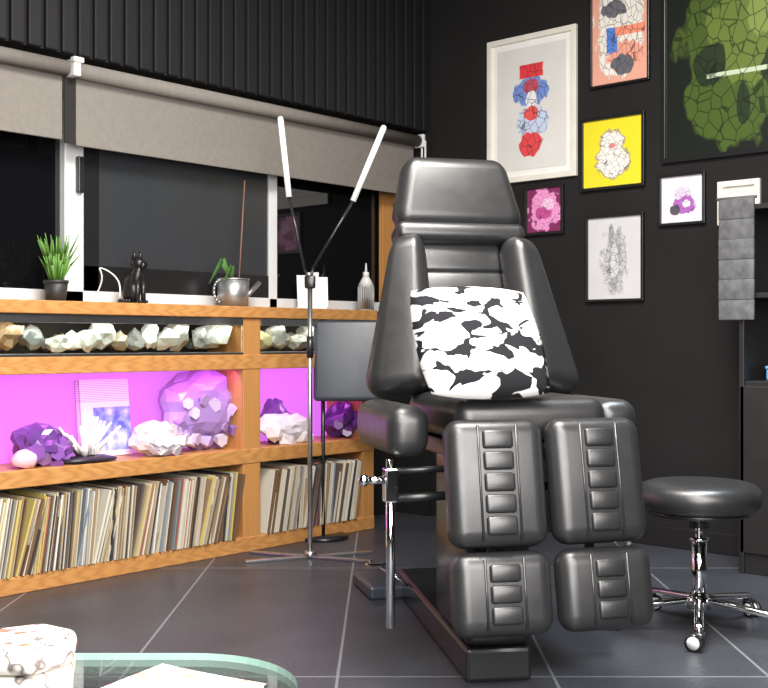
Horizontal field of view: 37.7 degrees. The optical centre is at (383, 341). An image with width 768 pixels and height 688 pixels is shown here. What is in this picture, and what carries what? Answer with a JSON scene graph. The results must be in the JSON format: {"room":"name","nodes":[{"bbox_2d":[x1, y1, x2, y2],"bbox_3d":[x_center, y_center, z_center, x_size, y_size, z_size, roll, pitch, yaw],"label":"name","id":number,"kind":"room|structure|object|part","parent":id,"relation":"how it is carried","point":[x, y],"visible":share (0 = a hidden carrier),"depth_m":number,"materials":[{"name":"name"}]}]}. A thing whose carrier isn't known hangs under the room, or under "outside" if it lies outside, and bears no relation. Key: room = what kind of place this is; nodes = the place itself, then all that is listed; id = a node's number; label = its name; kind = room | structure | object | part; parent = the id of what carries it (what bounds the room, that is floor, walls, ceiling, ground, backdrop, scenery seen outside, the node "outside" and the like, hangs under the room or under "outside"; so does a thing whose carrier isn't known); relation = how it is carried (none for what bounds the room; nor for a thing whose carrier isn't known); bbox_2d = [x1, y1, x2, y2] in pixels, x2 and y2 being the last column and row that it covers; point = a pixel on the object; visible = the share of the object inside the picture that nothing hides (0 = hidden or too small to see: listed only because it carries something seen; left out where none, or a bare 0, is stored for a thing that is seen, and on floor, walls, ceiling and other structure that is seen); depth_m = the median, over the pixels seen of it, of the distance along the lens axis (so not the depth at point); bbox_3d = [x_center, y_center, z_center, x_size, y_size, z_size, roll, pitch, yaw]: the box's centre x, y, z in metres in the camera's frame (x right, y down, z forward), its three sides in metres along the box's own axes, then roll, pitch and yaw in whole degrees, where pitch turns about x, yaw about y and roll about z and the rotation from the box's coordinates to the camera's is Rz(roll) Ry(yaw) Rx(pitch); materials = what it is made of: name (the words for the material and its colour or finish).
{"room":"tattoo studio","nodes":[
{"label":"tattoo studio","id":0,"kind":"room"},
{"bbox_2d":[0,0,423,133],"bbox_3d":[-2.265,-1.752,3.907,0.340,1.095,7.220,0,0,42],"label":"wall","id":1,"kind":"structure","parent":0,"point":[7,43],"depth_m":5.22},
{"bbox_2d":[0,76,379,311],"bbox_3d":[-1.245,-0.688,5.047,0.085,1.035,4.080,0,0,42],"label":"window","id":2,"kind":"structure","parent":1,"relation":"in","point":[42,178],"depth_m":5.06,"materials":[{"name":"white metal"}]},
{"bbox_2d":[83,147,268,297],"bbox_3d":[-0.967,-0.687,5.363,0.030,0.976,1.099,0,0,42],"label":"sash","id":3,"kind":"object","parent":2,"relation":"attached to","point":[182,218],"depth_m":5.31,"materials":[{"name":"grey glass"}]},
{"bbox_3d":[-1.264,-0.687,5.064,0.006,0.976,4.080,0,0,42],"label":"glass","id":4,"kind":"part","parent":2,"relation":"part of","materials":[{"name":"black"}]},
{"bbox_2d":[0,46,425,193],"bbox_3d":[-1.119,-1.016,4.956,0.085,0.360,4.012,0,0,42],"label":"blind","id":5,"kind":"object","parent":2,"relation":"attached to","point":[105,109],"visible":0.87,"depth_m":5.21,"materials":[{"name":"beige fabric"}]},
{"bbox_2d":[0,0,429,131],"bbox_3d":[-1.216,-1.752,4.812,0.022,1.095,4.428,0,0,42],"label":"cladding","id":6,"kind":"object","parent":1,"relation":"attached to","point":[393,36],"depth_m":5.56,"materials":[{"name":"black wood"}]},
{"bbox_2d":[0,512,767,687],"bbox_3d":[0.109,1.050,1.791,6.620,0.100,7.220,0,0,42],"label":"floor","id":7,"kind":"structure","parent":0,"point":[307,618],"depth_m":3.94,"materials":[{"name":"tile"}]},
{"bbox_2d":[74,653,296,687],"bbox_3d":[-0.688,0.775,1.590,1.100,0.450,0.800,0,0,0],"label":"glass table","id":8,"kind":"object","parent":7,"relation":"on","point":[78,656],"visible":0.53,"depth_m":1.99,"materials":[{"name":"green"}]},
{"bbox_2d":[0,624,76,687],"bbox_3d":[-0.559,0.506,1.760,0.161,0.086,0.205,0,0,0],"label":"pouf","id":9,"kind":"object","parent":8,"relation":"on","point":[36,655],"visible":1,"depth_m":1.70,"materials":[{"name":"fabric"}]},
{"bbox_2d":[102,664,265,687],"bbox_3d":[-0.344,0.544,1.714,0.210,0.010,0.280,0,0,28],"label":"magazine","id":10,"kind":"object","parent":8,"relation":"on","point":[162,675],"visible":1,"depth_m":1.80,"materials":[{"name":"white paper"}]},
{"bbox_2d":[0,299,376,596],"bbox_3d":[-1.313,0.415,4.799,0.346,1.169,3.542,0,0,42],"label":"shelf","id":11,"kind":"object","parent":7,"relation":"on","point":[135,437],"visible":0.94,"depth_m":5.05,"materials":[{"name":"brown wood"}]},
{"bbox_2d":[37,234,79,300],"bbox_3d":[-1.359,-0.312,4.704,0.180,0.285,0.184,0,0,-11],"label":"plant pot","id":12,"kind":"object","parent":11,"relation":"on","point":[56,264],"visible":0.98,"depth_m":4.67,"materials":[{"name":"green plant"}]},
{"bbox_2d":[74,378,131,455],"bbox_3d":[-1.252,0.338,5.025,0.070,0.345,0.258,0,0,42],"label":"book","id":13,"kind":"object","parent":11,"relation":"on","point":[107,399],"depth_m":5.02,"materials":[{"name":"white paper"}]},
{"bbox_2d":[89,267,120,301],"bbox_3d":[-1.210,-0.247,4.885,0.133,0.155,0.037,0,0,-10],"label":"cable","id":14,"kind":"object","parent":11,"relation":"on","point":[100,268],"visible":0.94,"depth_m":4.89,"materials":[{"name":"plastic"}]},
{"bbox_2d":[117,251,148,302],"bbox_3d":[-1.108,-0.285,4.946,0.141,0.232,0.106,0,0,30],"label":"cat figurine","id":15,"kind":"object","parent":11,"relation":"on","point":[133,285],"visible":0.92,"depth_m":4.92,"materials":[{"name":"black ceramic"}]},
{"bbox_2d":[209,180,260,305],"bbox_3d":[-0.742,-0.480,5.436,0.160,0.620,0.388,0,0,42],"label":"watering can","id":16,"kind":"object","parent":11,"relation":"on","point":[231,291],"visible":0.93,"depth_m":5.38,"materials":[{"name":"silver metal"}]},
{"bbox_2d":[209,258,233,283],"bbox_3d":[-0.773,-0.335,5.348,0.073,0.133,0.215,0,0,42],"label":"plant","id":17,"kind":"object","parent":16,"relation":"on","point":[229,271],"depth_m":5.36,"materials":[{"name":"green plant"}]},
{"bbox_2d":[296,272,327,308],"bbox_3d":[-0.372,-0.266,5.848,0.166,0.193,0.052,0,0,0],"label":"card holder","id":18,"kind":"object","parent":11,"relation":"on","point":[320,292],"visible":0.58,"depth_m":5.84,"materials":[{"name":"white paper"}]},
{"bbox_2d":[358,263,373,309],"bbox_3d":[-0.098,-0.299,6.128,0.090,0.260,0.090,0,0,42],"label":"squeeze bottle","id":19,"kind":"object","parent":11,"relation":"on","point":[365,287],"visible":0.88,"depth_m":6.09,"materials":[{"name":"white plastic"}]},
{"bbox_2d":[244,116,385,562],"bbox_3d":[-0.312,-0.023,5.208,0.647,2.046,0.263,0,0,0],"label":"lamp","id":20,"kind":"object","parent":7,"relation":"on","point":[309,280],"visible":0.99,"depth_m":5.20,"materials":[{"name":"metal"}]},
{"bbox_2d":[305,320,378,542],"bbox_3d":[-0.203,0.445,5.740,0.477,1.111,0.260,0,0,0],"label":"stand","id":21,"kind":"object","parent":7,"relation":"on","point":[342,348],"visible":0.7,"depth_m":5.69,"materials":[{"name":"black metal"}]},
{"bbox_2d":[353,157,653,681],"bbox_3d":[0.252,0.174,3.869,0.938,1.652,1.708,0,0,-14],"label":"chair","id":22,"kind":"object","parent":7,"relation":"on","point":[469,328],"visible":1,"depth_m":3.23,"materials":[{"name":"black leather"}]},
{"bbox_3d":[0.179,0.973,4.565,0.560,0.055,0.320,0,0,-14],"label":"plate","id":23,"kind":"part","parent":22,"relation":"part of","materials":[{"name":"metal"}]},
{"bbox_3d":[0.281,-0.230,3.869,0.746,0.844,0.403,0,0,-14],"label":"backrest","id":24,"kind":"part","parent":22,"relation":"part of","materials":[{"name":"black leather"}]},
{"bbox_3d":[0.368,0.318,3.520,0.440,0.050,0.520,0,0,-14],"label":"seat frame","id":25,"kind":"part","parent":22,"relation":"part of","materials":[{"name":"black metal"}]},
{"bbox_3d":[0.362,0.585,3.430,0.938,0.490,0.193,0,0,-14],"label":"arm rod","id":26,"kind":"part","parent":22,"relation":"part of","materials":[{"name":"silver metal"}]},
{"bbox_3d":[0.368,0.227,3.520,0.470,0.130,0.560,0,0,-14],"label":"seat","id":27,"kind":"part","parent":22,"relation":"part of","materials":[{"name":"black leather"}]},
{"bbox_2d":[642,476,767,652],"bbox_3d":[1.093,0.742,3.897,0.618,0.517,0.600,0,0,16],"label":"stool","id":28,"kind":"object","parent":7,"relation":"on","point":[698,500],"visible":0.8,"depth_m":3.81,"materials":[{"name":"black leather"}]},
{"bbox_3d":[1.098,0.615,3.920,0.340,0.060,0.340,0,0,16],"label":"seat plate","id":29,"kind":"part","parent":28,"relation":"part of","materials":[{"name":"black plastic"}]},
{"bbox_3d":[1.098,0.534,3.920,0.424,0.102,0.424,0,0,16],"label":"seat","id":30,"kind":"part","parent":28,"relation":"part of","materials":[{"name":"black leather"}]},
{"bbox_2d":[716,195,767,575],"bbox_3d":[2.020,0.185,4.657,1.195,1.629,0.374,0,0,42],"label":"tall cabinet","id":31,"kind":"object","parent":7,"relation":"on","point":[743,223],"visible":1,"depth_m":4.85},
{"bbox_2d":[716,195,756,319],"bbox_3d":[1.524,-0.362,4.863,0.180,0.535,0.020,0,0,42],"label":"towel","id":32,"kind":"object","parent":31,"relation":"hanging from","point":[736,215],"depth_m":4.85,"materials":[{"name":"grey fabric"}]},
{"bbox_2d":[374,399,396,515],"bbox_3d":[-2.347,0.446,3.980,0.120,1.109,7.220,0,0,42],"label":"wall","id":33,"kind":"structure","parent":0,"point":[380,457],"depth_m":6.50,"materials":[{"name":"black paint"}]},
{"bbox_2d":[379,191,395,301],"bbox_3d":[0.022,-0.687,6.459,0.030,0.976,0.126,0,0,42],"label":"wood post","id":34,"kind":"object","parent":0,"point":[386,200],"depth_m":6.42,"materials":[{"name":"brown wood"}]},
{"bbox_2d":[397,129,431,515],"bbox_3d":[0.132,-0.113,6.582,0.360,2.225,0.035,0,0,42],"label":"pier","id":35,"kind":"object","parent":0,"point":[415,482],"depth_m":6.50,"materials":[{"name":"black paint"}]},
{"bbox_2d":[430,0,767,534],"bbox_3d":[2.551,-0.650,4.531,6.620,3.300,0.120,0,0,42],"label":"wall","id":36,"kind":"structure","parent":0,"point":[669,354],"depth_m":5.58,"materials":[{"name":"black paint"}]},
{"bbox_2d":[524,183,564,235],"bbox_3d":[0.853,-0.697,5.947,0.251,0.264,0.022,0,0,42],"label":"picture frames","id":37,"kind":"object","parent":36,"relation":"attached to","point":[544,205],"depth_m":5.95,"materials":[{"name":"pink paper"}]},
{"bbox_2d":[527,187,559,232],"bbox_3d":[0.849,-0.698,5.955,0.213,0.231,0.002,0,0,42],"label":"art","id":38,"kind":"object","parent":37,"relation":"attached to","point":[543,203],"depth_m":5.96},
{"bbox_3d":[0.847,-0.698,5.953,0.245,0.263,0.022,0,0,42],"label":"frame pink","id":39,"kind":"part","parent":37,"relation":"part of","materials":[{"name":"pink paper"}]},
{"bbox_2d":[487,23,645,191],"bbox_3d":[0.936,-1.208,5.873,0.964,0.876,0.022,0,0,42],"label":"picture frames","id":40,"kind":"object","parent":36,"relation":"attached to","point":[532,78],"depth_m":5.92,"materials":[{"name":"white paper"}]},
{"bbox_2d":[498,39,565,171],"bbox_3d":[0.786,-1.254,6.010,0.440,0.656,0.002,0,0,42],"label":"art","id":41,"kind":"object","parent":40,"relation":"attached to","point":[531,74],"depth_m":6.00},
{"bbox_2d":[584,114,640,188],"bbox_3d":[1.154,-0.958,5.683,0.335,0.340,0.002,0,0,42],"label":"art","id":42,"kind":"object","parent":40,"relation":"attached to","point":[612,143],"depth_m":5.68},
{"bbox_3d":[1.152,-0.958,5.681,0.367,0.372,0.022,0,0,42],"label":"frame yellow","id":43,"kind":"part","parent":40,"relation":"part of","materials":[{"name":"yellow paper"}]},
{"bbox_2d":[585,212,644,301],"bbox_3d":[1.167,-0.423,5.668,0.336,0.440,0.022,0,0,42],"label":"picture frames","id":44,"kind":"object","parent":36,"relation":"attached to","point":[614,243],"depth_m":5.67,"materials":[{"name":"white paper"}]},
{"bbox_2d":[588,215,640,299],"bbox_3d":[1.163,-0.423,5.675,0.303,0.412,0.002,0,0,42],"label":"art","id":45,"kind":"object","parent":44,"relation":"attached to","point":[614,241],"depth_m":5.67},
{"bbox_2d":[589,0,650,89],"bbox_3d":[1.188,-1.518,5.649,0.345,0.459,0.022,0,0,42],"label":"picture frames","id":46,"kind":"object","parent":36,"relation":"attached to","point":[619,30],"depth_m":5.65,"materials":[{"name":"paper"}]},
{"bbox_2d":[593,0,646,85],"bbox_3d":[1.185,-1.627,5.655,0.314,0.643,0.002,0,0,42],"label":"art","id":47,"kind":"object","parent":46,"relation":"attached to","point":[619,26],"depth_m":5.65},
{"bbox_2d":[546,512,738,556],"bbox_3d":[2.644,0.950,4.358,6.220,0.100,0.015,0,0,42],"label":"baseboard","id":48,"kind":"structure","parent":36,"relation":"attached to","point":[655,535],"depth_m":5.43,"materials":[{"name":"black wood"}]},
{"bbox_2d":[658,171,705,226],"bbox_3d":[1.440,-0.688,5.424,0.245,0.252,0.022,0,0,42],"label":"picture frames","id":49,"kind":"object","parent":36,"relation":"attached to","point":[681,196],"depth_m":5.43,"materials":[{"name":"white paper"}]},
{"bbox_3d":[1.437,-0.689,5.427,0.243,0.250,0.022,0,0,42],"label":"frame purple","id":50,"kind":"part","parent":49,"relation":"part of","materials":[{"name":"paper"}]},
{"bbox_2d":[662,174,701,223],"bbox_3d":[1.438,-0.689,5.429,0.215,0.222,0.002,0,0,42],"label":"art","id":51,"kind":"object","parent":49,"relation":"attached to","point":[681,193],"depth_m":5.43},
{"bbox_2d":[661,0,767,163],"bbox_3d":[1.559,-1.265,5.318,0.531,0.800,0.022,0,0,42],"label":"picture frames","id":52,"kind":"object","parent":36,"relation":"attached to","point":[714,78],"depth_m":5.32,"materials":[{"name":"green paper"}]},
{"bbox_2d":[666,0,767,158],"bbox_3d":[1.612,-1.442,5.275,0.631,1.104,0.002,0,0,42],"label":"art","id":53,"kind":"object","parent":52,"relation":"attached to","point":[717,50],"depth_m":5.31},
{"bbox_2d":[724,185,753,197],"bbox_3d":[1.654,-0.650,5.237,0.151,0.149,0.002,0,0,42],"label":"art","id":54,"kind":"object","parent":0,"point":[729,190],"depth_m":5.24}
]}

